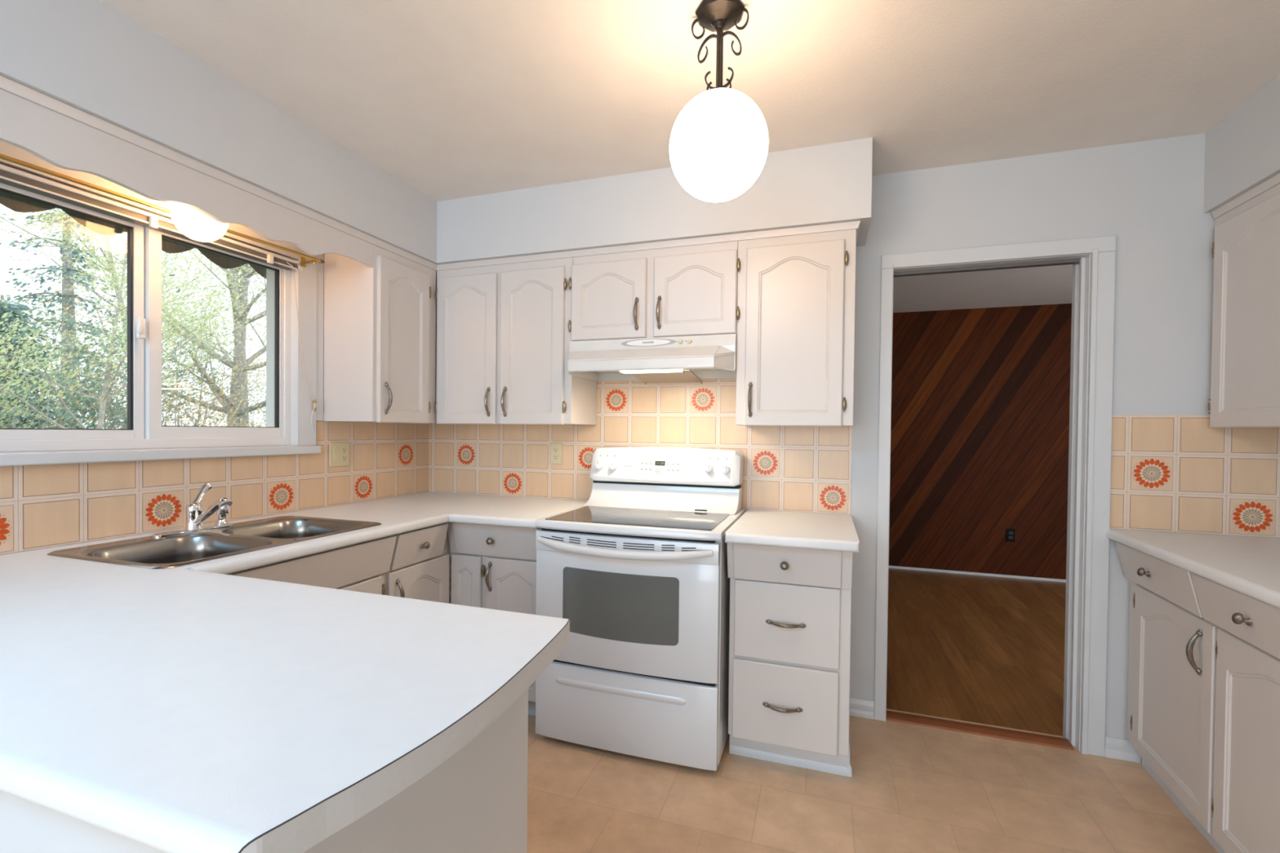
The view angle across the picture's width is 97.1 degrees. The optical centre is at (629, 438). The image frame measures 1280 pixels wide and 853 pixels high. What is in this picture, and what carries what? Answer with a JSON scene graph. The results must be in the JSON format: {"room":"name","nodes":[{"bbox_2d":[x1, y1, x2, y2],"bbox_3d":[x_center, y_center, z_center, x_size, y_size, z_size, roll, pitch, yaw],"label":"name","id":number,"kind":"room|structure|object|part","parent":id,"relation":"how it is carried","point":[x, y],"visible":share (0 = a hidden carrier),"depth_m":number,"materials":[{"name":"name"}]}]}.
{"room":"kitchen","nodes":[
{"label":"kitchen","id":0,"kind":"room"},
{"bbox_2d":[0,173,428,555],"bbox_3d":[-2.354,0.036,0.173,0.150,2.440,6.965,1,1,19],"label":"wall","id":1,"kind":"structure","parent":0,"point":[32,173],"depth_m":1.93,"materials":[{"name":"paint"}]},
{"bbox_2d":[0,191,266,279],"bbox_3d":[-1.936,-0.969,2.259,0.454,0.518,3.500,1,1,19],"label":"awning","id":2,"kind":"object","parent":1,"relation":"attached to","point":[15,203],"visible":0.16,"depth_m":2.32,"materials":[{"name":"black fabric"}]},
{"bbox_2d":[0,140,324,466],"bbox_3d":[-1.692,-0.407,1.967,0.154,0.958,1.398,1,1,19],"label":"window","id":3,"kind":"structure","parent":1,"relation":"in","point":[289,405],"depth_m":2.00,"materials":[{"name":"white plastic"}]},
{"bbox_3d":[-1.805,-0.368,1.710,0.030,0.743,0.576,1,1,19],"label":"sash","id":4,"kind":"part","parent":3,"relation":"part of","materials":[{"name":"white plastic"}]},
{"bbox_2d":[0,164,312,403],"bbox_3d":[-1.634,-0.462,1.967,0.070,0.613,1.217,1,1,19],"label":"blind headrail","id":5,"kind":"object","parent":3,"relation":"attached to","point":[9,175],"visible":1,"depth_m":1.85,"materials":[{"name":"white plastic"}]},
{"bbox_3d":[-1.435,-0.456,2.483,0.009,0.591,0.113,1,1,18],"label":"cord","id":6,"kind":"part","parent":5,"relation":"part of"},
{"bbox_3d":[-1.659,0.054,1.944,0.064,0.037,1.368,1,1,19],"label":"sill","id":7,"kind":"part","parent":3,"relation":"part of","materials":[{"name":"paint"}]},
{"bbox_2d":[0,153,324,266],"bbox_3d":[-1.631,-0.774,1.826,0.076,0.040,1.478,1,1,19],"label":"curtain rod","id":8,"kind":"object","parent":3,"relation":"attached to","point":[304,256],"visible":1,"depth_m":1.80,"materials":[{"name":"gold metal"}]},
{"bbox_3d":[-1.611,-0.373,2.221,0.030,0.743,0.506,1,1,19],"label":"sash","id":9,"kind":"part","parent":3,"relation":"part of","materials":[{"name":"white plastic"}]},
{"bbox_2d":[311,400,317,431],"bbox_3d":[-1.422,-0.107,2.549,0.016,0.142,0.027,1,1,19],"label":"cleat","id":10,"kind":"object","parent":3,"relation":"attached to","point":[314,402],"visible":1,"depth_m":2.55,"materials":[{"name":"white plastic"}]},
{"bbox_2d":[0,420,429,554],"bbox_3d":[-1.606,0.121,2.102,0.004,0.403,2.600,1,1,19],"label":"tile backsplash","id":11,"kind":"structure","parent":1,"relation":"attached to","point":[42,506],"depth_m":2.09,"materials":[{"name":"beige tile"}]},
{"bbox_2d":[328,442,349,466],"bbox_3d":[-1.388,0.074,2.709,0.010,0.114,0.116,1,1,19],"label":"power outlet","id":12,"kind":"object","parent":11,"relation":"attached to","point":[339,452],"visible":1,"depth_m":2.70,"materials":[{"name":"beige plastic"}]},
{"bbox_2d":[333,447,339,462],"bbox_3d":[-1.392,0.074,2.686,0.003,0.068,0.033,1,1,19],"label":"rocker switch","id":13,"kind":"object","parent":12,"relation":"attached to","point":[335,450],"depth_m":2.68,"materials":[{"name":"beige plastic"}]},
{"bbox_2d":[341,447,346,461],"bbox_3d":[-1.377,0.074,2.730,0.003,0.068,0.033,1,1,19],"label":"receptacle","id":14,"kind":"object","parent":12,"relation":"attached to","point":[344,450],"depth_m":2.73,"materials":[{"name":"beige plastic"}]},
{"bbox_2d":[322,244,435,423],"bbox_3d":[-1.184,-0.487,2.760,0.346,0.816,0.432,1,1,19],"label":"upper cabinet","id":15,"kind":"object","parent":1,"relation":"attached to","point":[380,321],"visible":0.98,"depth_m":2.59,"materials":[{"name":"paint"}]},
{"bbox_3d":[-1.092,-0.186,2.567,0.038,0.149,0.018,1,1,19],"label":"handle","id":16,"kind":"part","parent":15,"relation":"part of","materials":[{"name":"grey metal"}]},
{"bbox_3d":[-1.072,-0.451,2.695,0.019,0.748,0.336,1,1,19],"label":"door","id":17,"kind":"part","parent":15,"relation":"part of","materials":[{"name":"paint"}]},
{"bbox_2d":[0,0,1279,284],"bbox_3d":[-0.448,-1.049,-0.559,4.200,0.410,6.850,1,1,19],"label":"ceiling","id":18,"kind":"structure","parent":0,"point":[436,131],"depth_m":1.87,"materials":[{"name":"paint"}]},
{"bbox_2d":[0,88,373,267],"bbox_3d":[-1.451,-0.801,1.643,0.020,0.163,1.850,1,1,19],"label":"valance board","id":19,"kind":"object","parent":18,"relation":"attached to","point":[60,140],"visible":0.82,"depth_m":1.69,"materials":[{"name":"paint"}]},
{"bbox_2d":[170,202,228,241],"bbox_3d":[-1.478,-0.786,1.948,0.160,0.204,0.160,1,1,19],"label":"globe light","id":20,"kind":"object","parent":18,"relation":"attached to","point":[192,223],"visible":0.48,"depth_m":1.90,"materials":[{"name":"white glass"}]},
{"bbox_2d":[669,0,768,202],"bbox_3d":[0.247,-0.919,1.556,0.269,0.512,0.269,1,1,19],"label":"pendant lamp","id":21,"kind":"object","parent":18,"relation":"hanging from","point":[718,144],"visible":1,"depth_m":1.48,"materials":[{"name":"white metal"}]},
{"bbox_3d":[0.245,-0.804,1.558,0.269,0.282,0.269,1,1,19],"label":"globe","id":22,"kind":"part","parent":21,"relation":"part of","materials":[{"name":"white glass"}]},
{"bbox_3d":[0.248,-1.041,1.554,0.019,0.180,0.020,1,1,19],"label":"stem","id":23,"kind":"part","parent":21,"relation":"part of","materials":[{"name":"black metal"}]},
{"bbox_2d":[428,133,1276,761],"bbox_3d":[0.751,0.034,2.721,4.050,2.440,0.115,1,1,19],"label":"wall","id":24,"kind":"structure","parent":0,"point":[1148,194],"depth_m":2.26,"materials":[{"name":"paint"}]},
{"bbox_2d":[0,75,860,271],"bbox_3d":[-0.477,-0.856,1.326,2.034,0.027,3.290,1,1,19],"label":"trim","id":25,"kind":"structure","parent":24,"relation":"attached to","point":[6,84],"depth_m":2.26,"materials":[{"name":"paint"}]},
{"bbox_2d":[435,257,596,425],"bbox_3d":[-0.592,-0.483,2.922,0.772,0.816,0.370,1,1,19],"label":"upper cabinet","id":26,"kind":"object","parent":24,"relation":"attached to","point":[504,337],"visible":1,"depth_m":2.77,"materials":[{"name":"paint"}]},
{"bbox_3d":[-0.822,-0.450,2.854,0.347,0.748,0.019,1,1,19],"label":"door","id":27,"kind":"part","parent":26,"relation":"part of","materials":[{"name":"paint"}]},
{"bbox_3d":[-0.701,-0.184,2.787,0.018,0.149,0.038,1,1,19],"label":"handle","id":28,"kind":"part","parent":26,"relation":"part of","materials":[{"name":"grey metal"}]},
{"bbox_3d":[-0.612,-0.183,2.756,0.018,0.149,0.038,1,1,19],"label":"handle","id":29,"kind":"part","parent":26,"relation":"part of","materials":[{"name":"grey metal"}]},
{"bbox_3d":[-0.472,-0.445,2.733,0.342,0.748,0.019,1,1,19],"label":"door","id":30,"kind":"part","parent":26,"relation":"part of","materials":[{"name":"paint"}]},
{"bbox_2d":[428,375,852,514],"bbox_3d":[-0.084,-0.015,2.948,2.322,0.685,0.004,1,1,19],"label":"tile backsplash","id":31,"kind":"structure","parent":24,"relation":"attached to","point":[795,468],"depth_m":2.88,"materials":[{"name":"beige tile"}]},
{"bbox_2d":[550,443,562,464],"bbox_3d":[-0.395,0.079,3.049,0.072,0.114,0.010,1,1,19],"label":"power outlet","id":32,"kind":"object","parent":31,"relation":"attached to","point":[556,449],"visible":1,"depth_m":3.04,"materials":[{"name":"beige plastic"}]},
{"bbox_2d":[552,447,558,459],"bbox_3d":[-0.397,0.079,3.046,0.033,0.068,0.003,1,1,19],"label":"receptacle","id":33,"kind":"object","parent":32,"relation":"attached to","point":[555,450],"depth_m":3.04,"materials":[{"name":"beige plastic"}]},
{"bbox_2d":[568,333,737,384],"bbox_3d":[0.117,-0.357,2.614,0.772,0.190,0.490,1,1,19],"label":"range hood","id":34,"kind":"object","parent":24,"relation":"attached to","point":[690,358],"visible":1,"depth_m":2.46,"materials":[{"name":"metal"}]},
{"bbox_2d":[568,240,740,341],"bbox_3d":[0.140,-0.667,2.666,0.803,0.425,0.370,1,1,19],"label":"upper cabinet","id":35,"kind":"object","parent":24,"relation":"attached to","point":[686,291],"visible":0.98,"depth_m":2.52,"materials":[{"name":"paint"}]},
{"bbox_3d":[-0.097,-0.637,2.601,0.367,0.356,0.019,1,1,19],"label":"door","id":36,"kind":"part","parent":35,"relation":"part of","materials":[{"name":"paint"}]},
{"bbox_3d":[0.029,-0.564,2.530,0.018,0.149,0.038,1,1,19],"label":"handle","id":37,"kind":"part","parent":35,"relation":"part of","materials":[{"name":"grey metal"}]},
{"bbox_3d":[0.130,-0.562,2.496,0.018,0.149,0.038,1,1,19],"label":"handle","id":38,"kind":"part","parent":35,"relation":"part of","materials":[{"name":"grey metal"}]},
{"bbox_3d":[0.284,-0.631,2.469,0.366,0.356,0.019,1,1,19],"label":"door","id":39,"kind":"part","parent":35,"relation":"part of","materials":[{"name":"paint"}]},
{"bbox_2d":[735,229,856,426],"bbox_3d":[0.725,-0.463,2.465,0.470,0.816,0.370,1,1,19],"label":"upper cabinet","id":40,"kind":"object","parent":24,"relation":"attached to","point":[796,294],"visible":1,"depth_m":2.33,"materials":[{"name":"paint"}]},
{"bbox_3d":[0.506,-0.166,2.369,0.018,0.149,0.038,1,1,19],"label":"handle","id":41,"kind":"part","parent":40,"relation":"part of","materials":[{"name":"grey metal"}]},
{"bbox_2d":[849,697,874,719],"bbox_3d":[1.054,1.220,2.560,0.101,0.078,0.014,1,1,19],"label":"baseboard","id":42,"kind":"structure","parent":24,"relation":"attached to","point":[860,708],"depth_m":2.56,"materials":[{"name":"paint"}]},
{"bbox_2d":[874,235,1115,756],"bbox_3d":[1.534,0.227,2.450,0.850,2.078,0.150,1,1,19],"label":"door frame","id":43,"kind":"structure","parent":24,"relation":"in","point":[1093,260],"depth_m":2.32,"materials":[{"name":"paint"}]},
{"bbox_2d":[1104,736,1141,763],"bbox_3d":[1.960,1.234,2.246,0.117,0.078,0.014,1,1,19],"label":"baseboard","id":44,"kind":"structure","parent":24,"relation":"attached to","point":[1115,748],"depth_m":2.25,"materials":[{"name":"paint"}]},
{"bbox_2d":[1110,414,1279,537],"bbox_3d":[2.210,0.136,2.154,0.618,0.453,0.004,1,1,19],"label":"tile backsplash","id":45,"kind":"structure","parent":24,"relation":"attached to","point":[1170,473],"depth_m":2.17,"materials":[{"name":"beige tile"}]},
{"bbox_2d":[1208,183,1279,427],"bbox_3d":[2.080,-0.441,1.374,0.364,0.816,1.548,1,1,19],"label":"upper cabinet","id":46,"kind":"object","parent":24,"relation":"attached to","point":[1245,375],"visible":1,"depth_m":1.95,"materials":[{"name":"paint"}]},
{"bbox_2d":[1211,173,1279,218],"bbox_3d":[1.672,-0.830,0.582,0.017,0.027,3.290,1,1,19],"label":"trim","id":47,"kind":"structure","parent":24,"relation":"attached to","point":[1274,180],"depth_m":1.96,"materials":[{"name":"paint"}]},
{"bbox_2d":[526,568,1217,852],"bbox_3d":[1.034,1.310,0.644,6.020,0.050,10.050,1,1,19],"label":"floor","id":48,"kind":"structure","parent":0,"point":[910,788],"depth_m":2.08,"materials":[{"name":"tile"}]},
{"bbox_2d":[0,688,528,852],"bbox_3d":[-0.753,0.824,0.991,0.962,0.876,0.612,1,1,19],"label":"base cabinet","id":49,"kind":"object","parent":48,"relation":"on","point":[475,801],"visible":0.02,"depth_m":0.86,"materials":[{"name":"paint"}]},
{"bbox_3d":[-0.852,0.829,0.707,0.962,0.872,0.012,1,1,19],"label":"panel","id":50,"kind":"part","parent":49,"relation":"part of","materials":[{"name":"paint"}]},
{"bbox_2d":[0,568,569,852],"bbox_3d":[-0.723,0.367,0.980,1.134,0.039,0.666,1,1,19],"label":"countertop","id":51,"kind":"structure","parent":49,"relation":"on","point":[184,710],"depth_m":0.77,"materials":[{"name":"laminate"}]},
{"bbox_2d":[226,535,396,595],"bbox_3d":[-1.334,0.805,1.937,0.635,0.876,0.783,1,1,19],"label":"base cabinet","id":52,"kind":"object","parent":48,"relation":"on","point":[362,566],"visible":0.09,"depth_m":1.97,"materials":[{"name":"paint"}]},
{"bbox_3d":[-1.018,0.832,2.019,0.019,0.606,0.345,1,1,19],"label":"door","id":53,"kind":"part","parent":52,"relation":"part of","materials":[{"name":"paint"}]},
{"bbox_2d":[384,522,451,604],"bbox_3d":[-1.040,0.797,2.764,0.650,0.876,0.979,1,1,19],"label":"base cabinet","id":54,"kind":"object","parent":48,"relation":"on","point":[420,569],"visible":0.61,"depth_m":2.38,"materials":[{"name":"paint"}]},
{"bbox_2d":[0,492,587,608],"bbox_3d":[-1.063,0.350,2.018,1.084,0.038,2.401,1,1,19],"label":"countertop","id":55,"kind":"structure","parent":54,"relation":"on","point":[26,576],"depth_m":1.92,"materials":[{"name":"laminate"}]},
{"bbox_2d":[151,482,232,538],"bbox_3d":[-1.433,0.241,1.938,0.236,0.165,0.260,1,1,19],"label":"faucet","id":56,"kind":"object","parent":55,"relation":"on","point":[195,517],"visible":1,"depth_m":1.94,"materials":[{"name":"silver metal"}]},
{"bbox_3d":[-1.514,0.317,1.966,0.054,0.010,0.260,1,1,19],"label":"deck plate","id":57,"kind":"part","parent":56,"relation":"part of","materials":[{"name":"silver metal"}]},
{"bbox_3d":[-1.514,0.204,1.993,0.034,0.093,0.081,1,1,7],"label":"lever","id":58,"kind":"part","parent":56,"relation":"part of","materials":[{"name":"silver metal"}]},
{"bbox_3d":[-1.420,0.249,1.920,0.201,0.111,0.035,1,1,26],"label":"spout","id":59,"kind":"part","parent":56,"relation":"part of","materials":[{"name":"silver metal"}]},
{"bbox_2d":[214,509,227,524],"bbox_3d":[-1.487,0.271,2.061,0.040,0.079,0.040,1,1,19],"label":"sprayer","id":60,"kind":"object","parent":56,"relation":"on","point":[221,520],"visible":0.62,"depth_m":2.05,"materials":[{"name":"silver metal"}]},
{"bbox_2d":[47,515,381,568],"bbox_3d":[-1.314,0.415,1.906,0.516,0.180,0.790,1,1,19],"label":"sink","id":61,"kind":"object","parent":55,"relation":"in","point":[148,553],"visible":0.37,"depth_m":1.88,"materials":[{"name":"silver metal"}]},
{"bbox_3d":[-1.351,0.417,1.717,0.392,0.172,0.343,1,1,19],"label":"bowl","id":62,"kind":"part","parent":61,"relation":"part of","materials":[{"name":"silver metal"}]},
{"bbox_3d":[-1.226,0.414,2.078,0.392,0.172,0.341,1,1,19],"label":"bowl","id":63,"kind":"part","parent":61,"relation":"part of","materials":[{"name":"silver metal"}]},
{"bbox_3d":[-0.909,0.626,2.245,0.038,0.139,0.018,1,1,19],"label":"handle","id":64,"kind":"part","parent":54,"relation":"part of","materials":[{"name":"grey metal"}]},
{"bbox_3d":[-0.887,0.828,2.397,0.019,0.606,0.374,1,1,19],"label":"door","id":65,"kind":"part","parent":54,"relation":"part of","materials":[{"name":"paint"}]},
{"bbox_3d":[-0.874,0.446,2.366,0.056,0.144,0.308,1,1,19],"label":"drawer","id":66,"kind":"part","parent":54,"relation":"part of","materials":[{"name":"paint"}]},
{"bbox_3d":[-0.850,0.445,2.357,0.034,0.031,0.031,-14,-4,19],"label":"knob","id":67,"kind":"part","parent":54,"relation":"part of","materials":[{"name":"grey metal"}]},
{"bbox_2d":[446,522,542,715],"bbox_3d":[-0.506,0.803,2.755,0.502,0.876,0.650,1,1,19],"label":"base cabinet","id":68,"kind":"object","parent":48,"relation":"on","point":[494,567],"visible":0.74,"depth_m":2.49,"materials":[{"name":"paint"}]},
{"bbox_3d":[-0.738,0.828,2.555,0.156,0.606,0.019,1,1,19],"label":"door","id":69,"kind":"part","parent":68,"relation":"part of","materials":[{"name":"paint"}]},
{"bbox_3d":[-0.619,0.608,2.484,0.018,0.134,0.038,1,1,19],"label":"handle","id":70,"kind":"part","parent":68,"relation":"part of","materials":[{"name":"grey metal"}]},
{"bbox_3d":[-0.605,0.446,2.460,0.031,0.031,0.034,1,-14,19],"label":"knob","id":71,"kind":"part","parent":68,"relation":"part of","materials":[{"name":"grey metal"}]},
{"bbox_3d":[-0.572,0.448,2.476,0.451,0.144,0.056,1,1,19],"label":"drawer","id":72,"kind":"part","parent":68,"relation":"part of","materials":[{"name":"paint"}]},
{"bbox_3d":[-0.498,0.832,2.472,0.289,0.606,0.019,1,1,19],"label":"door","id":73,"kind":"part","parent":68,"relation":"part of","materials":[{"name":"paint"}]},
{"bbox_2d":[535,446,745,770],"bbox_3d":[0.072,0.647,2.475,0.760,1.207,0.746,1,1,19],"label":"range","id":74,"kind":"object","parent":48,"relation":"on","point":[638,571],"visible":1,"depth_m":2.20,"materials":[{"name":"white metal"}]},
{"bbox_3d":[-0.042,0.426,2.155,0.717,0.052,0.069,1,1,19],"label":"handle","id":75,"kind":"part","parent":74,"relation":"part of","materials":[{"name":"white plastic"}]},
{"bbox_3d":[-0.028,1.068,2.216,0.750,0.310,0.048,1,1,19],"label":"storage drawer","id":76,"kind":"part","parent":74,"relation":"part of","materials":[{"name":"white metal"}]},
{"bbox_3d":[-0.025,0.639,2.205,0.750,0.518,0.058,1,1,19],"label":"oven door","id":77,"kind":"part","parent":74,"relation":"part of","materials":[{"name":"white metal"}]},
{"bbox_3d":[0.049,0.329,2.393,0.683,0.003,0.446,1,1,19],"label":"cooktop glass","id":78,"kind":"part","parent":74,"relation":"part of","materials":[{"name":"grey glass"}]},
{"bbox_3d":[0.171,0.127,2.758,0.742,0.173,0.134,1,1,19],"label":"control panel","id":79,"kind":"part","parent":74,"relation":"part of","materials":[{"name":"white ceramic"}]},
{"bbox_2d":[727,542,853,777],"bbox_3d":[0.676,0.821,2.341,0.456,0.876,0.643,1,1,19],"label":"base cabinet","id":80,"kind":"object","parent":48,"relation":"on","point":[790,608],"visible":0.95,"depth_m":2.09,"materials":[{"name":"paint"}]},
{"bbox_3d":[0.563,0.993,2.079,0.143,0.018,0.038,1,1,19],"label":"handle","id":81,"kind":"part","parent":80,"relation":"part of","materials":[{"name":"grey metal"}]},
{"bbox_3d":[0.565,0.462,2.055,0.031,0.031,0.034,1,-14,19],"label":"knob","id":82,"kind":"part","parent":80,"relation":"part of","materials":[{"name":"grey metal"}]},
{"bbox_3d":[0.575,0.992,2.102,0.378,0.302,0.019,1,1,19],"label":"drawer","id":83,"kind":"part","parent":80,"relation":"part of","materials":[{"name":"paint"}]},
{"bbox_3d":[0.574,0.684,2.079,0.144,0.018,0.038,1,1,19],"label":"handle","id":84,"kind":"part","parent":80,"relation":"part of","materials":[{"name":"grey metal"}]},
{"bbox_3d":[0.581,0.685,2.100,0.378,0.292,0.012,1,1,19],"label":"drawer","id":85,"kind":"part","parent":80,"relation":"part of","materials":[{"name":"paint"}]},
{"bbox_3d":[0.577,0.464,2.078,0.383,0.143,0.056,1,1,19],"label":"drawer","id":86,"kind":"part","parent":80,"relation":"part of","materials":[{"name":"paint"}]},
{"bbox_2d":[724,509,859,552],"bbox_3d":[0.679,0.364,2.321,0.460,0.038,0.688,1,1,19],"label":"countertop","id":87,"kind":"structure","parent":80,"relation":"on","point":[801,530],"depth_m":2.13,"materials":[{"name":"laminate"}]},
{"bbox_2d":[1115,541,1226,852],"bbox_3d":[2.038,0.841,1.887,0.546,0.876,0.606,1,1,22],"label":"base cabinet","id":88,"kind":"object","parent":48,"relation":"on","point":[1172,660],"visible":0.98,"depth_m":1.90,"materials":[{"name":"paint"}]},
{"bbox_3d":[1.809,0.470,1.987,0.034,0.031,0.031,16,6,21],"label":"knob","id":89,"kind":"part","parent":88,"relation":"part of","materials":[{"name":"grey metal"}]},
{"bbox_3d":[1.824,0.472,1.955,0.053,0.140,0.515,1,1,22],"label":"drawer","id":90,"kind":"part","parent":88,"relation":"part of","materials":[{"name":"paint"}]},
{"bbox_3d":[1.839,0.868,1.919,0.019,0.627,0.506,1,1,22],"label":"door","id":91,"kind":"part","parent":88,"relation":"part of","materials":[{"name":"paint"}]},
{"bbox_3d":[1.746,0.658,1.748,0.038,0.144,0.018,1,1,22],"label":"handle","id":92,"kind":"part","parent":88,"relation":"part of","materials":[{"name":"grey metal"}]},
{"bbox_2d":[1190,572,1279,852],"bbox_3d":[1.696,0.849,1.027,0.546,0.876,1.290,1,1,22],"label":"base cabinet","id":93,"kind":"object","parent":48,"relation":"on","point":[1246,805],"visible":0.98,"depth_m":1.54,"materials":[{"name":"paint"}]},
{"bbox_2d":[1106,528,1279,608],"bbox_3d":[1.849,0.390,1.276,0.714,0.038,1.896,1,1,19],"label":"countertop","id":94,"kind":"structure","parent":93,"relation":"on","point":[1249,566],"depth_m":1.78,"materials":[{"name":"laminate"}]},
{"bbox_3d":[1.629,0.476,1.464,0.053,0.140,0.520,1,1,22],"label":"drawer","id":95,"kind":"part","parent":93,"relation":"part of","materials":[{"name":"paint"}]},
{"bbox_3d":[1.609,0.475,1.485,0.034,0.031,0.031,16,6,21],"label":"knob","id":96,"kind":"part","parent":93,"relation":"part of","materials":[{"name":"grey metal"}]},
{"bbox_3d":[1.647,0.872,1.434,0.019,0.627,0.510,1,1,22],"label":"door","id":97,"kind":"part","parent":93,"relation":"part of","materials":[{"name":"paint"}]},
{"bbox_2d":[888,303,1071,579],"bbox_3d":[3.091,0.024,5.274,5.200,2.440,0.130,1,1,19],"label":"wall","id":98,"kind":"structure","parent":0,"point":[980,397],"depth_m":5.16,"materials":[{"name":"brown wood"}]},
{"bbox_2d":[888,565,1066,582],"bbox_3d":[3.055,1.234,5.223,5.200,0.022,0.012,1,1,19],"label":"baseboard","id":99,"kind":"structure","parent":98,"relation":"attached to","point":[890,566],"depth_m":5.17,"materials":[{"name":"paint"}]},
{"bbox_2d":[1006,528,1014,542],"bbox_3d":[3.434,0.868,5.087,0.065,0.115,0.012,1,1,19],"label":"wall outlet","id":100,"kind":"object","parent":98,"relation":"attached to","point":[1010,532],"visible":1,"depth_m":5.08,"materials":[{"name":"black plastic"}]},
{"bbox_2d":[893,264,1072,312],"bbox_3d":[2.604,-1.232,3.813,5.200,0.100,3.185,1,1,19],"label":"ceiling","id":101,"kind":"structure","parent":0,"point":[1042,285],"depth_m":4.49,"materials":[{"name":"paint"}]},
{"label":"outside","id":102,"kind":"structure","parent":0,"visible":0},
{"bbox_3d":[-17.717,1.944,17.016,39.850,0.150,65.000,1,1,19],"label":"ground","id":103,"kind":"structure","parent":102,"visible":0},
{"bbox_2d":[0,294,80,428],"bbox_3d":[-7.921,0.217,7.070,1.913,4.025,1.975,0,1,-21],"label":"conifer","id":104,"kind":"object","parent":103,"relation":"on","point":[15,308],"visible":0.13,"depth_m":7.06,"materials":[{"name":"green plant"}]},
{"bbox_2d":[0,209,168,428],"bbox_3d":[-10.172,-1.757,9.986,3.121,7.603,3.693,1,1,19],"label":"conifer","id":105,"kind":"object","parent":103,"relation":"on","point":[67,295],"visible":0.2,"depth_m":9.90,"materials":[{"name":"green plant"}]},
{"bbox_2d":[0,274,184,429],"bbox_3d":[-7.508,0.069,7.161,5.974,4.097,3.911,1,1,19],"label":"shrub","id":106,"kind":"object","parent":103,"relation":"on","point":[60,415],"visible":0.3,"depth_m":6.62,"materials":[{"name":"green plant"}]},
{"bbox_2d":[0,208,266,428],"bbox_3d":[-5.704,-0.741,6.151,3.679,5.767,3.402,0,1,-31],"label":"tree","id":107,"kind":"object","parent":103,"relation":"on","point":[105,392],"visible":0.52,"depth_m":6.14,"materials":[{"name":"green plant"}]},
{"bbox_2d":[0,235,266,429],"bbox_3d":[-6.674,-0.167,8.087,4.078,4.562,5.490,1,1,9],"label":"tree","id":108,"kind":"object","parent":103,"relation":"on","point":[196,421],"visible":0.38,"depth_m":7.74,"materials":[{"name":"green plant"}]},
{"bbox_2d":[0,205,266,416],"bbox_3d":[-10.467,-2.262,11.735,5.850,8.567,5.398,0,1,-19],"label":"tree","id":109,"kind":"object","parent":103,"relation":"on","point":[1,217],"visible":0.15,"depth_m":11.47,"materials":[{"name":"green plant"}]},
{"bbox_2d":[0,208,266,426],"bbox_3d":[-7.220,-2.794,10.852,6.796,9.731,6.466,0,1,-26],"label":"tree","id":110,"kind":"object","parent":103,"relation":"on","point":[240,348],"visible":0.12,"depth_m":10.48,"materials":[{"name":"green plant"}]},
{"bbox_2d":[23,280,266,429],"bbox_3d":[-8.017,-0.310,9.090,4.864,4.780,4.839,1,1,19],"label":"shrub","id":111,"kind":"object","parent":103,"relation":"on","point":[211,334],"visible":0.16,"depth_m":9.01,"materials":[{"name":"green plant"}]},
{"bbox_2d":[113,311,266,426],"bbox_3d":[-7.809,-0.365,12.328,5.151,4.811,4.400,1,1,19],"label":"shrub","id":112,"kind":"object","parent":103,"relation":"on","point":[255,375],"visible":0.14,"depth_m":12.03,"materials":[{"name":"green plant"}]}
]}

